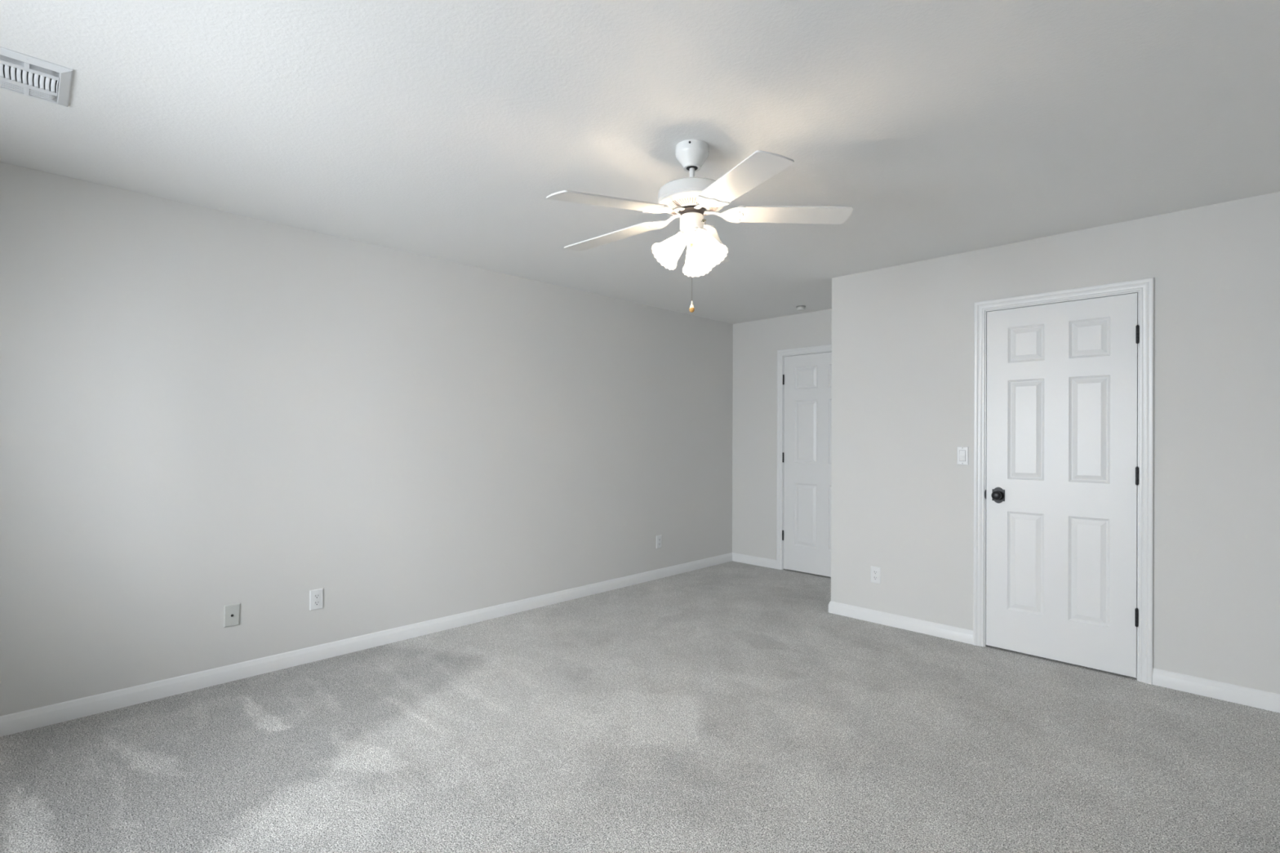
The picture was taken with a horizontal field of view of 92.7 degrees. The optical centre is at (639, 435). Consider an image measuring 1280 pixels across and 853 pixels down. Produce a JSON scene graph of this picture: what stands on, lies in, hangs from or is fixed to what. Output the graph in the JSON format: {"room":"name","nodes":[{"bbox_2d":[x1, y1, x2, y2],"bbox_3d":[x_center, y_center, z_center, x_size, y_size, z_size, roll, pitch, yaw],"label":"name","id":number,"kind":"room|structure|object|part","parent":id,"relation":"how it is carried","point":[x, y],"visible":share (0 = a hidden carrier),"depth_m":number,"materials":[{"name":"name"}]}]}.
{"room":"empty bedroom","nodes":[
{"label":"empty bedroom","id":0,"kind":"room"},
{"bbox_2d":[0,161,733,715],"bbox_3d":[-0.972,0.062,4.439,0.120,2.440,7.870,0,0,45],"label":"wall","id":1,"kind":"structure","parent":0,"point":[203,411],"depth_m":3.37,"materials":[{"name":"white paint"}]},
{"bbox_2d":[223,603,239,627],"bbox_3d":[-2.129,0.938,3.184,0.010,0.113,0.070,0,-2,45],"label":"cable plate","id":2,"kind":"object","parent":1,"relation":"attached to","point":[231,612],"visible":1,"depth_m":3.18,"materials":[{"name":"grey plastic"}]},
{"bbox_2d":[309,588,323,610],"bbox_3d":[-1.841,0.932,3.475,0.008,0.114,0.070,0,0,45],"label":"wall outlet","id":3,"kind":"object","parent":1,"relation":"attached to","point":[316,596],"visible":1,"depth_m":3.47,"materials":[{"name":"white plastic"}]},
{"bbox_2d":[313,600,319,605],"bbox_3d":[-1.840,0.952,3.473,0.002,0.028,0.034,0,0,45],"label":"receptacle","id":4,"kind":"object","parent":3,"relation":"attached to","point":[316,602],"depth_m":3.47,"materials":[{"name":"white plastic"}]},
{"bbox_2d":[313,593,319,599],"bbox_3d":[-1.840,0.913,3.473,0.002,0.028,0.034,0,0,45],"label":"receptacle","id":5,"kind":"object","parent":3,"relation":"attached to","point":[316,596],"depth_m":3.47,"materials":[{"name":"white plastic"}]},
{"bbox_2d":[0,552,776,737],"bbox_3d":[-1.145,1.240,3.802,0.537,0.084,6.488,0,0,45],"label":"baseboard","id":6,"kind":"structure","parent":1,"relation":"attached to","point":[23,721],"depth_m":3.42,"materials":[{"name":"white paint"}]},
{"bbox_2d":[656,534,662,548],"bbox_3d":[0.173,0.956,5.504,0.008,0.114,0.070,0,0,45],"label":"wall outlet","id":7,"kind":"object","parent":1,"relation":"attached to","point":[659,538],"visible":1,"depth_m":5.50,"materials":[{"name":"white plastic"}]},
{"bbox_2d":[0,0,1279,324],"bbox_3d":[0.745,-1.202,2.738,4.947,0.100,7.870,0,0,45],"label":"ceiling","id":8,"kind":"structure","parent":0,"point":[444,130],"depth_m":2.21,"materials":[{"name":"white paint"}]},
{"bbox_2d":[0,46,72,106],"bbox_3d":[-1.976,-1.202,1.966,0.307,0.108,0.206,0,0,45],"label":"ceiling vent","id":9,"kind":"object","parent":8,"relation":"in","point":[8,57],"visible":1,"depth_m":1.96,"materials":[{"name":"white metal"}]},
{"bbox_2d":[546,139,853,312],"bbox_3d":[0.177,-0.823,2.438,1.218,0.662,1.206,0,0,45],"label":"ceiling fan","id":10,"kind":"object","parent":8,"relation":"hanging from","point":[691,198],"visible":1,"depth_m":2.39,"materials":[{"name":"white metal"}]},
{"bbox_3d":[-0.109,-0.842,2.200,0.465,0.076,0.134,0,0,-38],"label":"blade","id":11,"kind":"part","parent":10,"relation":"part of","materials":[{"name":"white wood"}]},
{"bbox_3d":[-0.121,-0.868,2.670,0.467,0.051,0.133,0,0,34],"label":"blade","id":12,"kind":"part","parent":10,"relation":"part of","materials":[{"name":"white wood"}]},
{"bbox_3d":[0.109,-0.732,2.414,0.122,0.148,0.145,0,0,45],"label":"lamp shade","id":13,"kind":"part","parent":10,"relation":"part of","materials":[{"name":"white glass"}]},
{"bbox_3d":[0.207,-0.649,2.432,0.002,0.226,0.002,0,0,45],"label":"light pull chain","id":14,"kind":"part","parent":10,"relation":"part of","materials":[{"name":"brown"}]},
{"bbox_3d":[0.227,-0.728,2.541,0.125,0.146,0.145,0,0,45],"label":"lamp shade","id":15,"kind":"part","parent":10,"relation":"part of","materials":[{"name":"white glass"}]},
{"bbox_3d":[0.264,-0.744,2.379,0.053,0.068,0.053,0,0,1],"label":"light bulb","id":16,"kind":"part","parent":10,"relation":"part of","materials":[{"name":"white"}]},
{"bbox_3d":[0.281,-0.733,2.367,0.121,0.149,0.130,0,0,-6],"label":"lamp shade","id":17,"kind":"part","parent":10,"relation":"part of","materials":[{"name":"white glass"}]},
{"bbox_3d":[0.321,-0.872,2.826,0.134,0.042,0.467,0,0,16],"label":"blade","id":18,"kind":"part","parent":10,"relation":"part of","materials":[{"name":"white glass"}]},
{"bbox_3d":[0.339,-0.863,2.061,0.134,0.047,0.467,0,0,-20],"label":"blade","id":19,"kind":"part","parent":10,"relation":"part of","materials":[{"name":"white wood"}]},
{"bbox_3d":[0.611,-0.889,2.454,0.468,0.025,0.133,0,0,-2],"label":"blade","id":20,"kind":"part","parent":10,"relation":"part of","materials":[{"name":"white wood"}]},
{"bbox_2d":[795,305,805,311],"bbox_3d":[1.430,-1.133,5.422,0.082,0.035,0.082,0,0,45],"label":"smoke detector","id":21,"kind":"object","parent":8,"relation":"attached to","point":[800,308],"visible":1,"depth_m":5.39,"materials":[{"name":"grey plastic"}]},
{"bbox_2d":[0,560,1279,852],"bbox_3d":[0.737,1.287,2.738,4.947,0.001,7.870,0,0,45],"label":"floor","id":22,"kind":"structure","parent":0,"point":[723,708],"depth_m":2.50,"materials":[{"name":"carpet"}]},
{"bbox_2d":[732,308,831,559],"bbox_3d":[2.666,0.074,4.678,4.707,2.440,0.120,0,0,45],"label":"wall","id":23,"kind":"structure","parent":0,"point":[756,344],"depth_m":6.06,"materials":[{"name":"white paint"}]},
{"bbox_2d":[776,344,831,569],"bbox_3d":[1.707,0.232,5.617,0.947,2.117,0.138,0,0,45],"label":"trim","id":24,"kind":"structure","parent":23,"relation":"attached to","point":[782,353],"depth_m":5.88,"materials":[{"name":"white paint"}]},
{"bbox_2d":[782,351,831,577],"bbox_3d":[1.663,0.260,5.573,0.830,2.038,0.096,0,0,45],"label":"door","id":25,"kind":"structure","parent":23,"relation":"in","point":[806,378],"depth_m":5.69,"materials":[{"name":"white paint"}]},
{"bbox_2d":[831,191,1279,693],"bbox_3d":[2.537,0.073,3.404,3.096,2.440,0.120,0,0,45],"label":"wall","id":26,"kind":"structure","parent":0,"point":[902,504],"depth_m":3.17,"materials":[{"name":"white paint"}]},
{"bbox_2d":[870,565,880,584],"bbox_3d":[1.627,0.962,4.215,0.070,0.114,0.008,0,0,45],"label":"wall outlet","id":27,"kind":"object","parent":26,"relation":"attached to","point":[875,571],"visible":1,"depth_m":4.21,"materials":[{"name":"white plastic"}]},
{"bbox_2d":[956,446,968,465],"bbox_3d":[2.022,0.125,3.824,0.066,0.114,0.010,0,0,45],"label":"light switch","id":28,"kind":"object","parent":26,"relation":"attached to","point":[962,451],"visible":1,"depth_m":3.82,"materials":[{"name":"white plastic"}]},
{"bbox_2d":[984,293,1138,677],"bbox_3d":[2.366,0.262,3.473,0.734,2.038,0.096,0,0,45],"label":"door","id":29,"kind":"structure","parent":26,"relation":"in","point":[1062,469],"depth_m":3.45,"materials":[{"name":"white paint"}]},
{"bbox_3d":[2.144,0.359,3.664,0.054,0.054,0.055,0,0,45],"label":"knob","id":30,"kind":"part","parent":29,"relation":"part of","materials":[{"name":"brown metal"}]},
{"bbox_3d":[2.165,0.359,3.685,0.067,0.097,0.006,0,0,45],"label":"knob plate","id":31,"kind":"part","parent":29,"relation":"part of","materials":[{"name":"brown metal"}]},
{"bbox_2d":[973,277,1154,684],"bbox_3d":[2.410,0.234,3.517,0.852,2.117,0.138,0,0,45],"label":"trim","id":32,"kind":"structure","parent":26,"relation":"attached to","point":[1144,287],"depth_m":3.23,"materials":[{"name":"white paint"}]},
{"bbox_2d":[1152,667,1279,712],"bbox_3d":[1.196,1.247,0.776,1.292,0.084,5.493,0,0,45],"label":"baseboard","id":33,"kind":"structure","parent":26,"relation":"attached to","point":[1251,697],"depth_m":3.00,"materials":[{"name":"white paint"}]},
{"bbox_3d":[1.831,0.071,4.805,0.120,2.440,0.875,0,0,45],"label":"wall","id":34,"kind":"structure","parent":0,"visible":0},
{"bbox_2d":[828,600,973,644],"bbox_3d":[2.031,1.250,4.509,1.080,0.084,1.008,0,0,45],"label":"baseboard","id":35,"kind":"structure","parent":34,"relation":"attached to","point":[948,632],"depth_m":4.07,"materials":[{"name":"white paint"}]}
]}

